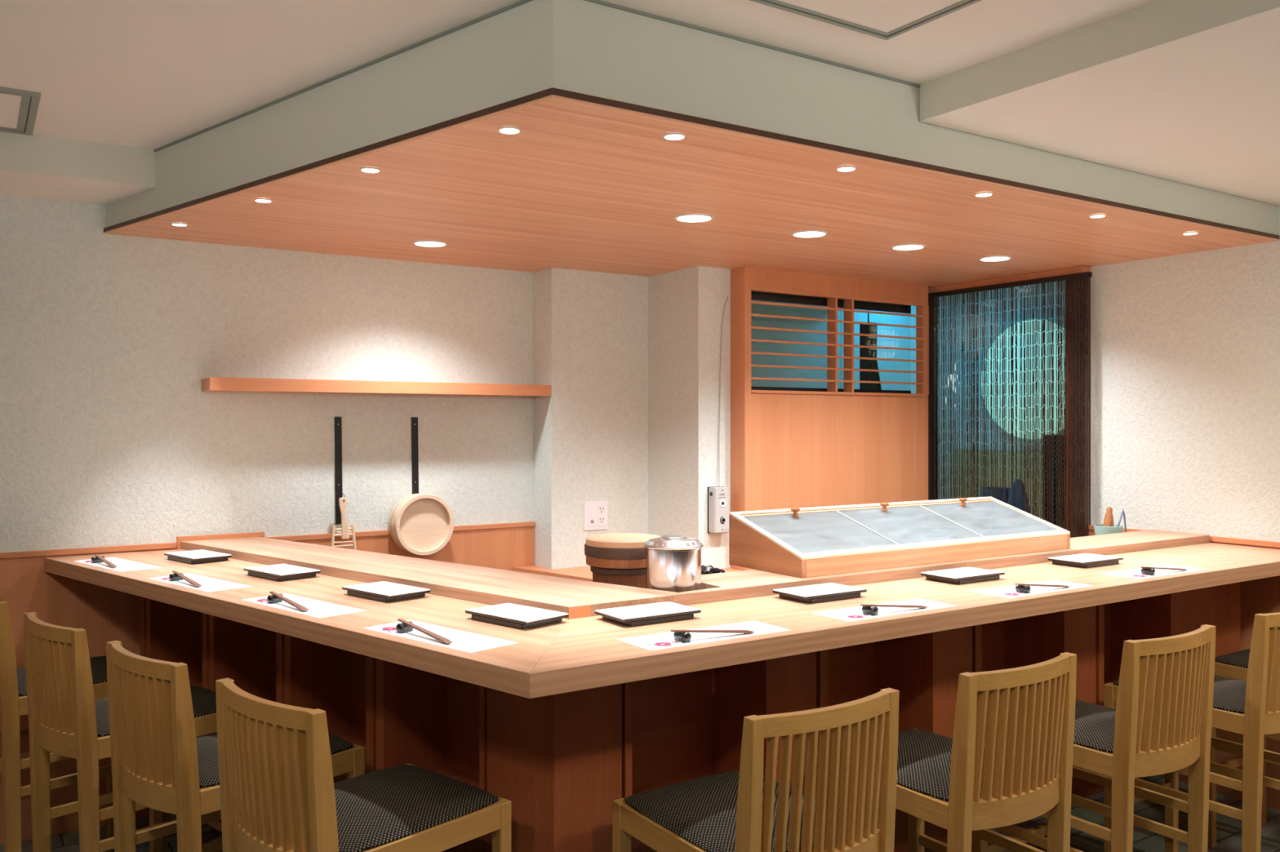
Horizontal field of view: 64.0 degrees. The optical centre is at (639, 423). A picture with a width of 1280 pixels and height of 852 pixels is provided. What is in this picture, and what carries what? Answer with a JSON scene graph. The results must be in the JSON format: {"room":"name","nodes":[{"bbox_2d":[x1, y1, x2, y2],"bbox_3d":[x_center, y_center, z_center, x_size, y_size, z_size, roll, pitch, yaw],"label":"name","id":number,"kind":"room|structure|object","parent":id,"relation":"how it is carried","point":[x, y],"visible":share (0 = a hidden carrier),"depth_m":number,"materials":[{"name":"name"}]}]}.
{"room":"restaurant","nodes":[
{"label":"restaurant","id":0,"kind":"room"},
{"bbox_2d":[0,131,155,204],"bbox_3d":[-2.744,-0.877,2.847,3.600,0.203,0.390,0,0,-33],"label":"ceiling beam","id":1,"kind":"structure","parent":0,"point":[34,166],"depth_m":3.28,"materials":[{"name":"white paint"}]},
{"bbox_2d":[0,194,533,552],"bbox_3d":[-2.443,0.261,3.337,4.640,2.320,0.100,0,0,-33],"label":"wall","id":2,"kind":"structure","parent":0,"point":[110,435],"depth_m":3.86,"materials":[{"name":"paint"}]},
{"bbox_2d":[0,521,534,845],"bbox_3d":[-2.412,0.928,3.287,4.638,0.985,0.018,0,0,-33],"label":"wainscoting","id":3,"kind":"structure","parent":2,"relation":"attached to","point":[106,615],"depth_m":3.61,"materials":[{"name":"orange wood"}]},
{"bbox_2d":[334,417,342,524],"bbox_3d":[-1.202,0.187,4.083,0.032,0.428,0.008,0,0,-33],"label":"strap","id":4,"kind":"object","parent":2,"relation":"hanging from","point":[338,425],"visible":0.98,"depth_m":4.08,"materials":[{"name":"black paint"}]},
{"bbox_2d":[330,493,356,550],"bbox_3d":[-1.178,0.428,4.055,0.118,0.307,0.036,0,0,-33],"label":"wooden rack","id":5,"kind":"object","parent":4,"relation":"hanging from","point":[344,529],"visible":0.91,"depth_m":4.04,"materials":[{"name":"beige wood"}]},
{"bbox_2d":[201,377,551,396],"bbox_3d":[-1.008,-0.143,4.115,1.381,0.047,0.167,0,0,-33],"label":"wall shelf","id":6,"kind":"object","parent":2,"relation":"attached to","point":[210,384],"visible":1,"depth_m":3.98,"materials":[{"name":"orange wood"}]},
{"bbox_2d":[411,417,418,493],"bbox_3d":[-0.935,0.167,4.258,0.032,0.388,0.008,0,0,-33],"label":"strap","id":7,"kind":"object","parent":2,"relation":"hanging from","point":[415,458],"visible":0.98,"depth_m":4.25,"materials":[{"name":"black paint"}]},
{"bbox_2d":[388,493,453,555],"bbox_3d":[-0.900,0.413,4.215,0.249,0.249,0.095,0,0,-33],"label":"wooden tub","id":8,"kind":"object","parent":7,"relation":"hanging from","point":[420,524],"visible":1,"depth_m":4.19,"materials":[{"name":"beige wood"}]},
{"bbox_2d":[0,0,1156,150],"bbox_3d":[-0.502,-0.939,0.376,4.647,0.080,6.200,0,0,-33],"label":"ceiling","id":9,"kind":"structure","parent":0,"point":[147,74],"depth_m":2.41,"materials":[{"name":"white paint"}]},
{"bbox_2d":[0,86,40,135],"bbox_3d":[-1.942,-0.895,2.853,0.449,0.008,0.460,0,0,-33],"label":"ceiling hatch","id":10,"kind":"object","parent":9,"relation":"attached to","point":[14,103],"visible":1,"depth_m":2.92,"materials":[{"name":"grey paint"}]},
{"bbox_2d":[748,0,982,39],"bbox_3d":[0.507,-0.895,2.070,0.451,0.008,0.449,0,0,-33],"label":"ceiling hatch","id":11,"kind":"object","parent":9,"relation":"attached to","point":[885,20],"visible":1,"depth_m":2.22,"materials":[{"name":"grey paint"}]},
{"bbox_2d":[533,266,730,569],"bbox_3d":[-0.067,0.373,4.559,0.675,2.095,0.655,0,0,-33],"label":"wall","id":12,"kind":"structure","parent":0,"point":[629,420],"depth_m":4.51,"materials":[{"name":"paint"}]},
{"bbox_2d":[583,500,607,530],"bbox_3d":[-0.194,0.408,4.539,0.122,0.128,0.013,0,0,-33],"label":"wall outlet","id":13,"kind":"object","parent":12,"relation":"attached to","point":[595,513],"visible":1,"depth_m":4.54,"materials":[{"name":"white plastic"}]},
{"bbox_2d":[597,504,604,526],"bbox_3d":[-0.171,0.408,4.554,0.038,0.096,0.004,0,0,-33],"label":"socket","id":14,"kind":"object","parent":13,"relation":"attached to","point":[601,508],"depth_m":4.55,"materials":[{"name":"white plastic"}]},
{"bbox_2d":[707,296,728,533],"bbox_3d":[0.352,-0.042,4.410,0.112,1.025,0.054,0,0,-33],"label":"control box","id":15,"kind":"object","parent":12,"relation":"attached to","point":[717,496],"visible":1,"depth_m":4.39,"materials":[{"name":"grey plastic"}]},
{"bbox_2d":[0,775,1279,851],"bbox_3d":[0.703,1.471,1.733,8.150,0.100,7.150,0,0,-33],"label":"floor","id":16,"kind":"structure","parent":0,"point":[1228,829],"depth_m":3.54,"materials":[{"name":"tile"}]},
{"bbox_2d":[0,601,162,851],"bbox_3d":[-1.832,0.969,3.223,0.365,0.905,0.493,0,0,41],"label":"bar chair","id":17,"kind":"object","parent":16,"relation":"on","point":[12,680],"visible":0.34,"depth_m":2.97,"materials":[{"name":"brown wood"}]},
{"bbox_2d":[16,655,106,696],"bbox_3d":[-1.806,0.786,3.252,0.350,0.030,0.401,0,0,41],"label":"seat cushion","id":18,"kind":"object","parent":17,"relation":"on","point":[98,664],"depth_m":3.17,"materials":[{"name":"fabric"}]},
{"bbox_2d":[23,612,222,851],"bbox_3d":[-1.397,0.969,2.834,0.365,0.905,0.493,0,0,41],"label":"bar chair","id":19,"kind":"object","parent":16,"relation":"on","point":[65,719],"visible":0.61,"depth_m":2.63,"materials":[{"name":"brown wood"}]},
{"bbox_2d":[94,684,216,737],"bbox_3d":[-1.371,0.786,2.864,0.350,0.030,0.401,0,0,41],"label":"seat cushion","id":20,"kind":"object","parent":19,"relation":"on","point":[203,700],"depth_m":2.81,"materials":[{"name":"fabric"}]},
{"bbox_2d":[106,640,364,851],"bbox_3d":[-0.980,0.969,2.466,0.365,0.905,0.493,0,0,41],"label":"bar chair","id":21,"kind":"object","parent":16,"relation":"on","point":[158,762],"visible":0.73,"depth_m":2.26,"materials":[{"name":"brown wood"}]},
{"bbox_2d":[195,733,354,788],"bbox_3d":[-0.954,0.786,2.495,0.350,0.030,0.401,0,0,41],"label":"seat cushion","id":22,"kind":"object","parent":21,"relation":"on","point":[207,776],"depth_m":2.43,"materials":[{"name":"fabric"}]},
{"bbox_2d":[215,677,511,851],"bbox_3d":[-0.572,0.969,2.107,0.365,0.905,0.493,0,0,41],"label":"bar chair","id":23,"kind":"object","parent":16,"relation":"on","point":[278,791],"visible":1,"depth_m":1.97,"materials":[{"name":"brown wood"}]},
{"bbox_2d":[333,764,498,851],"bbox_3d":[-0.546,0.786,2.136,0.350,0.030,0.401,0,0,41],"label":"seat cushion","id":24,"kind":"object","parent":23,"relation":"on","point":[393,809],"depth_m":2.09,"materials":[{"name":"fabric"}]},
{"bbox_2d":[513,565,741,582],"bbox_3d":[0.031,1.025,4.304,0.780,0.792,0.950,0,0,-33],"label":"countertop","id":25,"kind":"structure","parent":16,"relation":"on","point":[582,573],"depth_m":4.37,"materials":[{"name":"orange wood"}]},
{"bbox_2d":[701,564,724,574],"bbox_3d":[0.263,0.591,3.984,0.166,0.079,0.116,0,0,-33],"label":"plastic bundle","id":26,"kind":"object","parent":25,"relation":"on","point":[707,570],"visible":0.24,"depth_m":3.96,"materials":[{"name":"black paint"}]},
{"bbox_2d":[140,582,1240,851],"bbox_3d":[0.232,0.964,3.730,3.552,0.914,2.132,0,0,-33],"label":"bar counter","id":27,"kind":"object","parent":16,"relation":"on","point":[562,761],"depth_m":2.69,"materials":[{"name":"brown wood"}]},
{"bbox_2d":[584,533,660,588],"bbox_3d":[-0.045,0.428,2.960,0.233,0.204,0.233,0,0,-33],"label":"tub","id":28,"kind":"object","parent":27,"relation":"on","point":[614,558],"visible":0.55,"depth_m":2.87,"materials":[{"name":"brown wood"}]},
{"bbox_2d":[44,542,1279,698],"bbox_3d":[0.194,0.483,3.562,3.800,0.048,2.370,0,0,-33],"label":"countertop","id":29,"kind":"structure","parent":27,"relation":"on","point":[566,655],"depth_m":2.49,"materials":[{"name":"beige wood"}]},
{"bbox_2d":[74,557,161,572],"bbox_3d":[-1.709,0.459,3.345,0.376,0.001,0.127,0,0,41],"label":"placemat","id":30,"kind":"object","parent":29,"relation":"on","point":[122,565],"visible":0.76,"depth_m":3.32,"materials":[{"name":"white paper"}]},
{"bbox_2d":[94,554,117,567],"bbox_3d":[-1.736,0.445,3.324,0.015,0.024,0.205,0,0,-43],"label":"chopsticks","id":31,"kind":"object","parent":30,"relation":"on","point":[108,562],"visible":1,"depth_m":3.31,"materials":[{"name":"brown wood"}]},
{"bbox_2d":[164,549,231,564],"bbox_3d":[-1.492,0.449,3.454,0.214,0.020,0.133,0,0,41],"label":"serving plate","id":32,"kind":"object","parent":29,"relation":"on","point":[201,556],"visible":1,"depth_m":3.41,"materials":[{"name":"white"}]},
{"bbox_2d":[148,573,252,591],"bbox_3d":[-1.276,0.459,2.963,0.376,0.001,0.127,0,0,41],"label":"placemat","id":33,"kind":"object","parent":29,"relation":"on","point":[208,584],"visible":0.8,"depth_m":2.95,"materials":[{"name":"white paper"}]},
{"bbox_2d":[172,570,201,586],"bbox_3d":[-1.303,0.445,2.942,0.015,0.024,0.205,0,0,-43],"label":"chopsticks","id":34,"kind":"object","parent":33,"relation":"on","point":[192,582],"visible":1,"depth_m":2.93,"materials":[{"name":"brown wood"}]},
{"bbox_2d":[243,564,320,581],"bbox_3d":[-1.081,0.449,3.091,0.214,0.020,0.133,0,0,41],"label":"serving plate","id":35,"kind":"object","parent":29,"relation":"on","point":[278,572],"visible":1,"depth_m":3.05,"materials":[{"name":"white"}]},
{"bbox_2d":[243,593,364,617],"bbox_3d":[-0.855,0.459,2.591,0.376,0.001,0.127,0,0,41],"label":"placemat","id":36,"kind":"object","parent":29,"relation":"on","point":[318,609],"visible":0.69,"depth_m":2.56,"materials":[{"name":"white paper"}]},
{"bbox_2d":[266,593,282,604],"bbox_3d":[-0.936,0.448,2.626,0.021,0.021,0.038,0,0,35],"label":"chopstick rest","id":37,"kind":"object","parent":36,"relation":"on","point":[271,599],"visible":0.77,"depth_m":2.61,"materials":[{"name":"black ceramic"}]},
{"bbox_2d":[269,591,309,611],"bbox_3d":[-0.882,0.445,2.570,0.015,0.024,0.205,0,0,-43],"label":"chopsticks","id":38,"kind":"object","parent":36,"relation":"on","point":[294,604],"visible":1,"depth_m":2.55,"materials":[{"name":"brown wood"}]},
{"bbox_2d":[342,581,431,602],"bbox_3d":[-0.678,0.449,2.735,0.214,0.020,0.133,0,0,41],"label":"serving plate","id":39,"kind":"object","parent":29,"relation":"on","point":[382,591],"visible":1,"depth_m":2.70,"materials":[{"name":"white ceramic"}]},
{"bbox_2d":[363,620,518,653],"bbox_3d":[-0.438,0.459,2.222,0.376,0.001,0.127,0,0,41],"label":"placemat","id":40,"kind":"object","parent":29,"relation":"on","point":[466,642],"visible":0.78,"depth_m":2.19,"materials":[{"name":"white paper"}]},
{"bbox_2d":[395,621,413,633],"bbox_3d":[-0.518,0.448,2.257,0.021,0.021,0.038,0,0,35],"label":"chopstick rest","id":41,"kind":"object","parent":40,"relation":"on","point":[401,628],"visible":0.82,"depth_m":2.24,"materials":[{"name":"black ceramic"}]},
{"bbox_2d":[397,617,452,644],"bbox_3d":[-0.465,0.445,2.201,0.015,0.024,0.205,0,0,-43],"label":"chopsticks","id":42,"kind":"object","parent":40,"relation":"on","point":[437,637],"visible":1,"depth_m":2.19,"materials":[{"name":"brown wood"}]},
{"bbox_2d":[465,603,568,629],"bbox_3d":[-0.288,0.449,2.390,0.214,0.020,0.133,0,0,41],"label":"serving plate","id":43,"kind":"object","parent":29,"relation":"on","point":[509,615],"visible":1,"depth_m":2.36,"materials":[{"name":"white"}]},
{"bbox_2d":[594,601,701,626],"bbox_3d":[0.019,0.449,2.414,0.214,0.020,0.133,0,0,-33],"label":"serving plate","id":44,"kind":"object","parent":29,"relation":"on","point":[668,611],"visible":1,"depth_m":2.38,"materials":[{"name":"white"}]},
{"bbox_2d":[176,529,1209,618],"bbox_3d":[0.255,0.436,3.851,3.381,0.047,1.956,0,0,-33],"label":"counter ledge","id":45,"kind":"object","parent":29,"relation":"on","point":[578,598],"visible":0.84,"depth_m":2.97,"materials":[{"name":"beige wood"}]},
{"bbox_2d":[728,496,1070,577],"bbox_3d":[0.876,0.346,3.323,1.230,0.167,0.327,0,0,-33],"label":"display case","id":46,"kind":"object","parent":45,"relation":"on","point":[828,540],"visible":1,"depth_m":3.31,"materials":[{"name":"grey"}]},
{"bbox_2d":[617,621,790,650],"bbox_3d":[0.144,0.459,2.228,0.376,0.001,0.127,0,0,-33],"label":"placemat","id":47,"kind":"object","parent":29,"relation":"on","point":[666,640],"visible":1,"depth_m":2.21,"materials":[{"name":"white paper"}]},
{"bbox_2d":[648,642,684,646],"bbox_3d":[0.058,0.459,2.131,0.084,0.001,0.042,0,0,-33],"label":"print","id":48,"kind":"object","parent":47,"relation":"on","point":[650,644],"depth_m":2.13,"materials":[{"name":"pink"}]},
{"bbox_2d":[673,631,691,642],"bbox_3d":[0.089,0.448,2.160,0.021,0.021,0.038,0,0,-40],"label":"chopstick rest","id":49,"kind":"object","parent":47,"relation":"on","point":[684,637],"visible":0.94,"depth_m":2.15,"materials":[{"name":"black ceramic"}]},
{"bbox_2d":[671,629,755,633],"bbox_3d":[0.157,0.445,2.196,0.205,0.024,0.015,0,0,-28],"label":"chopsticks","id":50,"kind":"object","parent":47,"relation":"on","point":[729,631],"visible":1,"depth_m":2.19,"materials":[{"name":"brown wood"}]},
{"bbox_2d":[772,582,866,604],"bbox_3d":[0.476,0.449,2.713,0.214,0.020,0.133,0,0,-33],"label":"serving plate","id":51,"kind":"object","parent":29,"relation":"on","point":[828,592],"visible":1,"depth_m":2.68,"materials":[{"name":"white ceramic"}]},
{"bbox_2d":[812,598,956,622],"bbox_3d":[0.608,0.459,2.532,0.376,0.001,0.127,0,0,-33],"label":"placemat","id":52,"kind":"object","parent":29,"relation":"on","point":[852,614],"visible":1,"depth_m":2.51,"materials":[{"name":"white paper"}]},
{"bbox_2d":[862,606,878,615],"bbox_3d":[0.554,0.448,2.463,0.021,0.021,0.038,0,0,-40],"label":"chopstick rest","id":53,"kind":"object","parent":52,"relation":"on","point":[872,611],"visible":0.97,"depth_m":2.45,"materials":[{"name":"black ceramic"}]},
{"bbox_2d":[860,604,928,608],"bbox_3d":[0.622,0.445,2.500,0.205,0.024,0.015,0,0,-28],"label":"chopsticks","id":54,"kind":"object","parent":52,"relation":"on","point":[862,605],"visible":1,"depth_m":2.50,"materials":[{"name":"brown wood"}]},
{"bbox_2d":[920,567,1004,584],"bbox_3d":[0.954,0.449,3.025,0.214,0.020,0.133,0,0,-33],"label":"serving plate","id":55,"kind":"object","parent":29,"relation":"on","point":[962,575],"visible":1,"depth_m":2.99,"materials":[{"name":"white ceramic"}]},
{"bbox_2d":[970,580,1094,598],"bbox_3d":[1.095,0.459,2.850,0.376,0.001,0.127,0,0,-33],"label":"placemat","id":56,"kind":"object","parent":29,"relation":"on","point":[1009,592],"visible":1,"depth_m":2.83,"materials":[{"name":"white paper"}]},
{"bbox_2d":[1015,585,1031,593],"bbox_3d":[1.041,0.448,2.782,0.021,0.021,0.038,0,0,-40],"label":"chopstick rest","id":57,"kind":"object","parent":56,"relation":"on","point":[1019,588],"visible":0.98,"depth_m":2.77,"materials":[{"name":"black ceramic"}]},
{"bbox_2d":[1014,583,1070,587],"bbox_3d":[1.109,0.445,2.819,0.205,0.024,0.015,0,0,-28],"label":"chopsticks","id":58,"kind":"object","parent":56,"relation":"on","point":[1029,584],"visible":1,"depth_m":2.82,"materials":[{"name":"brown wood"}]},
{"bbox_2d":[1047,553,1123,568],"bbox_3d":[1.461,0.449,3.357,0.214,0.020,0.133,0,0,-33],"label":"serving plate","id":59,"kind":"object","parent":29,"relation":"on","point":[1083,560],"visible":1,"depth_m":3.33,"materials":[{"name":"white"}]},
{"bbox_2d":[1102,564,1207,579],"bbox_3d":[1.598,0.459,3.179,0.376,0.001,0.127,0,0,-33],"label":"placemat","id":60,"kind":"object","parent":29,"relation":"on","point":[1135,573],"visible":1,"depth_m":3.15,"materials":[{"name":"white paper"}]},
{"bbox_2d":[1141,568,1155,575],"bbox_3d":[1.544,0.448,3.111,0.021,0.021,0.038,0,0,-40],"label":"chopstick rest","id":61,"kind":"object","parent":60,"relation":"on","point":[1150,571],"visible":1,"depth_m":3.10,"materials":[{"name":"black ceramic"}]},
{"bbox_2d":[1141,566,1187,570],"bbox_3d":[1.612,0.445,3.148,0.205,0.024,0.015,0,0,-28],"label":"chopsticks","id":62,"kind":"object","parent":60,"relation":"on","point":[1163,568],"visible":1,"depth_m":3.15,"materials":[{"name":"brown wood"}]},
{"bbox_2d":[643,534,703,592],"bbox_3d":[0.089,0.415,2.732,0.160,0.231,0.160,0,0,-33],"label":"steel pot","id":63,"kind":"object","parent":27,"relation":"on","point":[673,562],"visible":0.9,"depth_m":2.67,"materials":[{"name":"silver metal"}]},
{"bbox_3d":[1.892,0.523,4.135,0.080,0.015,0.080,0,0,-33],"label":"stand","id":64,"kind":"object","parent":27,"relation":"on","visible":0},
{"bbox_2d":[1093,524,1123,535],"bbox_3d":[1.892,0.463,4.135,0.110,0.104,0.110,0,0,-33],"label":"bowl","id":65,"kind":"object","parent":64,"relation":"on","point":[1099,529],"visible":0.42,"depth_m":4.09,"materials":[{"name":"teal ceramic"}]},
{"bbox_2d":[1102,506,1114,526],"bbox_3d":[1.890,0.407,4.135,0.058,0.141,0.036,0,0,-33],"label":"root","id":66,"kind":"object","parent":65,"relation":"in","point":[1108,517],"visible":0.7,"depth_m":4.13,"materials":[{"name":"orange food"}]},
{"bbox_2d":[612,688,899,851],"bbox_3d":[0.228,0.969,2.067,0.365,0.905,0.493,0,0,-33],"label":"bar chair","id":67,"kind":"object","parent":16,"relation":"on","point":[852,809],"visible":1,"depth_m":1.90,"materials":[{"name":"brown wood"}]},
{"bbox_2d":[624,770,815,851],"bbox_3d":[0.207,0.786,2.099,0.350,0.030,0.401,0,0,-33],"label":"seat cushion","id":68,"kind":"object","parent":67,"relation":"on","point":[699,815],"depth_m":2.06,"materials":[{"name":"fabric"}]},
{"bbox_2d":[812,652,1076,851],"bbox_3d":[0.705,0.969,2.378,0.365,0.905,0.493,0,0,-33],"label":"bar chair","id":69,"kind":"object","parent":16,"relation":"on","point":[1023,772],"visible":0.85,"depth_m":2.18,"materials":[{"name":"brown wood"}]},
{"bbox_2d":[896,728,984,802],"bbox_3d":[0.684,0.786,2.411,0.350,0.030,0.401,0,0,-33],"label":"seat cushion","id":70,"kind":"object","parent":69,"relation":"on","point":[924,757],"depth_m":2.32,"materials":[{"name":"fabric"}]},
{"bbox_2d":[1043,435,1065,528],"bbox_3d":[2.353,0.741,5.404,0.030,1.360,0.490,0,0,-33],"label":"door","id":71,"kind":"structure","parent":16,"relation":"on","point":[1055,436],"depth_m":5.54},
{"bbox_2d":[972,624,1215,851],"bbox_3d":[1.196,0.969,2.697,0.365,0.905,0.493,0,0,-33],"label":"bar chair","id":72,"kind":"object","parent":16,"relation":"on","point":[1161,722],"visible":0.66,"depth_m":2.50,"materials":[{"name":"brown wood"}]},
{"bbox_2d":[986,699,1115,753],"bbox_3d":[1.174,0.786,2.730,0.350,0.030,0.401,0,0,-33],"label":"seat cushion","id":73,"kind":"object","parent":72,"relation":"on","point":[1094,724],"depth_m":2.60,"materials":[{"name":"fabric"}]},
{"bbox_2d":[1103,612,1279,851],"bbox_3d":[1.711,0.969,3.037,0.365,0.905,0.493,0,0,-33],"label":"bar chair","id":74,"kind":"object","parent":16,"relation":"on","point":[1251,708],"visible":0.62,"depth_m":2.80,"materials":[{"name":"brown wood"}]},
{"bbox_2d":[1112,675,1246,714],"bbox_3d":[1.690,0.786,3.069,0.350,0.030,0.401,0,0,-33],"label":"seat cushion","id":75,"kind":"object","parent":74,"relation":"on","point":[1228,694],"depth_m":2.93,"materials":[{"name":"fabric"}]},
{"bbox_2d":[1207,648,1279,848],"bbox_3d":[2.186,0.969,3.347,0.365,0.905,0.493,0,0,-33],"label":"bar chair","id":76,"kind":"object","parent":16,"relation":"on","point":[1234,665],"visible":0.28,"depth_m":3.43,"materials":[{"name":"brown wood"}]},
{"bbox_2d":[1214,648,1249,668],"bbox_3d":[2.165,0.786,3.380,0.350,0.030,0.401,0,0,-33],"label":"seat cushion","id":77,"kind":"object","parent":76,"relation":"on","point":[1237,660],"depth_m":3.41,"materials":[{"name":"fabric"}]},
{"bbox_3d":[1.996,0.972,5.667,0.240,0.899,0.420,0,0,-33],"label":"table","id":78,"kind":"object","parent":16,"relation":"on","visible":0},
{"bbox_2d":[979,487,1010,503],"bbox_3d":[1.996,0.441,5.739,0.180,0.160,0.180,0,0,-33],"label":"bucket","id":79,"kind":"object","parent":78,"relation":"on","point":[989,488],"visible":0.1,"depth_m":5.66,"materials":[{"name":"blue"}]},
{"bbox_2d":[1007,478,1030,512],"bbox_3d":[2.053,0.408,5.561,0.130,0.225,0.130,0,0,-33],"label":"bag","id":80,"kind":"object","parent":78,"relation":"on","point":[1018,479],"visible":0.36,"depth_m":5.52,"materials":[{"name":"blue"}]},
{"bbox_2d":[103,0,1279,311],"bbox_3d":[0.210,-0.827,4.024,3.967,0.305,2.775,0,0,-33],"label":"ceiling","id":81,"kind":"structure","parent":0,"point":[591,180],"depth_m":2.90,"materials":[{"name":"brown wood"}]},
{"bbox_2d":[360,166,380,173],"bbox_3d":[-0.714,-0.671,2.710,0.052,0.004,0.052,0,0,-33],"label":"recessed light","id":82,"kind":"object","parent":81,"relation":"in","point":[366,169],"visible":1,"depth_m":2.71,"materials":[{"name":"white glass"}]},
{"bbox_2d":[412,240,447,247],"bbox_3d":[-0.784,-0.671,3.824,0.130,0.004,0.130,0,0,-33],"label":"recessed light","id":83,"kind":"object","parent":81,"relation":"in","point":[428,243],"visible":1,"depth_m":3.82,"materials":[{"name":"beige"}]},
{"bbox_2d":[497,126,520,133],"bbox_3d":[-0.299,-0.671,2.344,0.052,0.004,0.052,0,0,-33],"label":"recessed light","id":84,"kind":"object","parent":81,"relation":"in","point":[505,130],"visible":1,"depth_m":2.34,"materials":[{"name":"beige glass"}]},
{"bbox_2d":[662,132,685,140],"bbox_3d":[0.080,-0.671,2.395,0.052,0.004,0.052,0,0,-33],"label":"recessed light","id":85,"kind":"object","parent":81,"relation":"in","point":[674,135],"visible":1,"depth_m":2.39,"materials":[{"name":"white glass"}]},
{"bbox_2d":[674,213,713,222],"bbox_3d":[0.176,-0.671,3.348,0.130,0.004,0.130,0,0,-33],"label":"recessed light","id":86,"kind":"object","parent":81,"relation":"in","point":[692,218],"visible":1,"depth_m":3.34,"materials":[{"name":"white glass"}]},
{"bbox_2d":[791,230,827,237],"bbox_3d":[0.601,-0.671,3.629,0.130,0.004,0.130,0,0,-33],"label":"recessed light","id":87,"kind":"object","parent":81,"relation":"in","point":[806,233],"visible":1,"depth_m":3.62,"materials":[{"name":"white"}]},
{"bbox_2d":[835,165,856,172],"bbox_3d":[0.543,-0.671,2.697,0.052,0.004,0.052,0,0,-33],"label":"recessed light","id":88,"kind":"object","parent":81,"relation":"in","point":[843,168],"visible":1,"depth_m":2.69,"materials":[{"name":"white glass"}]},
{"bbox_2d":[859,310,881,390],"bbox_3d":[1.288,-0.338,5.597,0.159,0.678,0.082,0,0,-33],"label":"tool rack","id":89,"kind":"object","parent":81,"relation":"hanging from","point":[864,329],"visible":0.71,"depth_m":5.56,"materials":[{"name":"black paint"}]},
{"bbox_2d":[890,244,925,250],"bbox_3d":[1.021,-0.671,3.899,0.130,0.004,0.130,0,0,-33],"label":"recessed light","id":90,"kind":"object","parent":81,"relation":"in","point":[903,246],"visible":1,"depth_m":3.89,"materials":[{"name":"white"}]},
{"bbox_2d":[974,191,993,197],"bbox_3d":[1.008,-0.671,3.001,0.052,0.004,0.052,0,0,-33],"label":"recessed light","id":91,"kind":"object","parent":81,"relation":"in","point":[982,194],"visible":1,"depth_m":3.00,"materials":[{"name":"white glass"}]},
{"bbox_2d":[978,255,1012,262],"bbox_3d":[1.447,-0.671,4.171,0.130,0.004,0.130,0,0,-33],"label":"recessed light","id":92,"kind":"object","parent":81,"relation":"in","point":[997,258],"visible":1,"depth_m":4.16,"materials":[{"name":"white"}]},
{"bbox_2d":[730,266,928,570],"bbox_3d":[0.905,0.373,4.744,1.155,2.095,0.100,0,0,-33],"label":"wall","id":93,"kind":"structure","parent":0,"point":[788,451],"depth_m":4.63,"materials":[{"name":"orange wood"}]},
{"bbox_2d":[751,287,924,396],"bbox_3d":[0.907,-0.360,4.737,1.080,0.498,0.094,0,0,-33],"label":"window","id":94,"kind":"structure","parent":93,"relation":"in","point":[847,304],"depth_m":4.71,"materials":[{"name":"orange wood"}]},
{"bbox_2d":[928,295,937,500],"bbox_3d":[1.425,0.396,5.055,0.055,2.050,0.070,0,0,-33],"label":"trim","id":95,"kind":"structure","parent":93,"relation":"attached to","point":[931,299],"depth_m":5.02,"materials":[{"name":"black wood"}]},
{"bbox_2d":[751,295,954,499],"bbox_3d":[0.929,0.271,6.092,2.700,2.300,0.100,0,0,-33],"label":"wall","id":96,"kind":"structure","parent":0,"point":[760,322],"depth_m":6.21,"materials":[{"name":"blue paint"}]},
{"bbox_2d":[954,281,1065,452],"bbox_3d":[2.990,0.271,5.498,0.100,2.300,3.350,0,0,-33],"label":"wall","id":97,"kind":"structure","parent":0,"point":[1018,297],"depth_m":6.58,"materials":[{"name":"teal paint"}]},
{"bbox_2d":[954,449,1043,519],"bbox_3d":[2.309,0.796,6.434,0.015,1.250,0.820,0,0,-33],"label":"trim","id":98,"kind":"structure","parent":97,"relation":"attached to","point":[958,451],"depth_m":6.46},
{"bbox_2d":[980,315,1065,442],"bbox_3d":[2.389,-0.269,6.235,0.060,0.770,0.770,0,0,-33],"label":"round window","id":99,"kind":"structure","parent":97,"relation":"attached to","point":[1018,370],"depth_m":6.24,"materials":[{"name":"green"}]},
{"bbox_2d":[920,0,1279,205],"bbox_3d":[2.745,-0.890,1.412,1.923,0.177,4.378,0,0,-33],"label":"ceiling","id":100,"kind":"structure","parent":0,"point":[1184,91],"depth_m":2.55,"materials":[{"name":"white paint"}]},
{"bbox_2d":[1090,205,1279,542],"bbox_3d":[3.381,0.261,2.280,0.090,2.320,5.135,0,0,-33],"label":"wall","id":101,"kind":"structure","parent":0,"point":[1185,348],"depth_m":4.05,"materials":[{"name":"paint"}]},
{"bbox_2d":[928,266,1090,293],"bbox_3d":[1.667,-0.652,4.762,0.060,0.042,0.895,0,0,-33],"label":"trim","id":102,"kind":"structure","parent":101,"relation":"attached to","point":[1075,269],"depth_m":4.67,"materials":[{"name":"orange wood"}]},
{"bbox_2d":[928,267,1092,537],"bbox_3d":[1.660,-0.063,4.699,0.022,1.211,0.892,0,0,-33],"label":"curtain","id":103,"kind":"object","parent":102,"relation":"hanging from","point":[1079,452],"visible":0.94,"depth_m":4.60,"materials":[{"name":"fabric"}]},
{"bbox_2d":[1065,277,1090,537],"bbox_3d":[1.932,0.395,4.458,0.130,2.052,0.093,0,0,-33],"label":"trim","id":104,"kind":"structure","parent":101,"relation":"attached to","point":[1068,404],"depth_m":4.41,"materials":[{"name":"brown wood"}]},
{"bbox_2d":[1088,524,1279,811],"bbox_3d":[3.335,0.928,2.250,0.018,0.985,5.135,0,0,-33],"label":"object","id":105,"kind":"structure","parent":101,"relation":"attached to","point":[1260,596],"depth_m":3.84,"materials":[{"name":"orange wood"}]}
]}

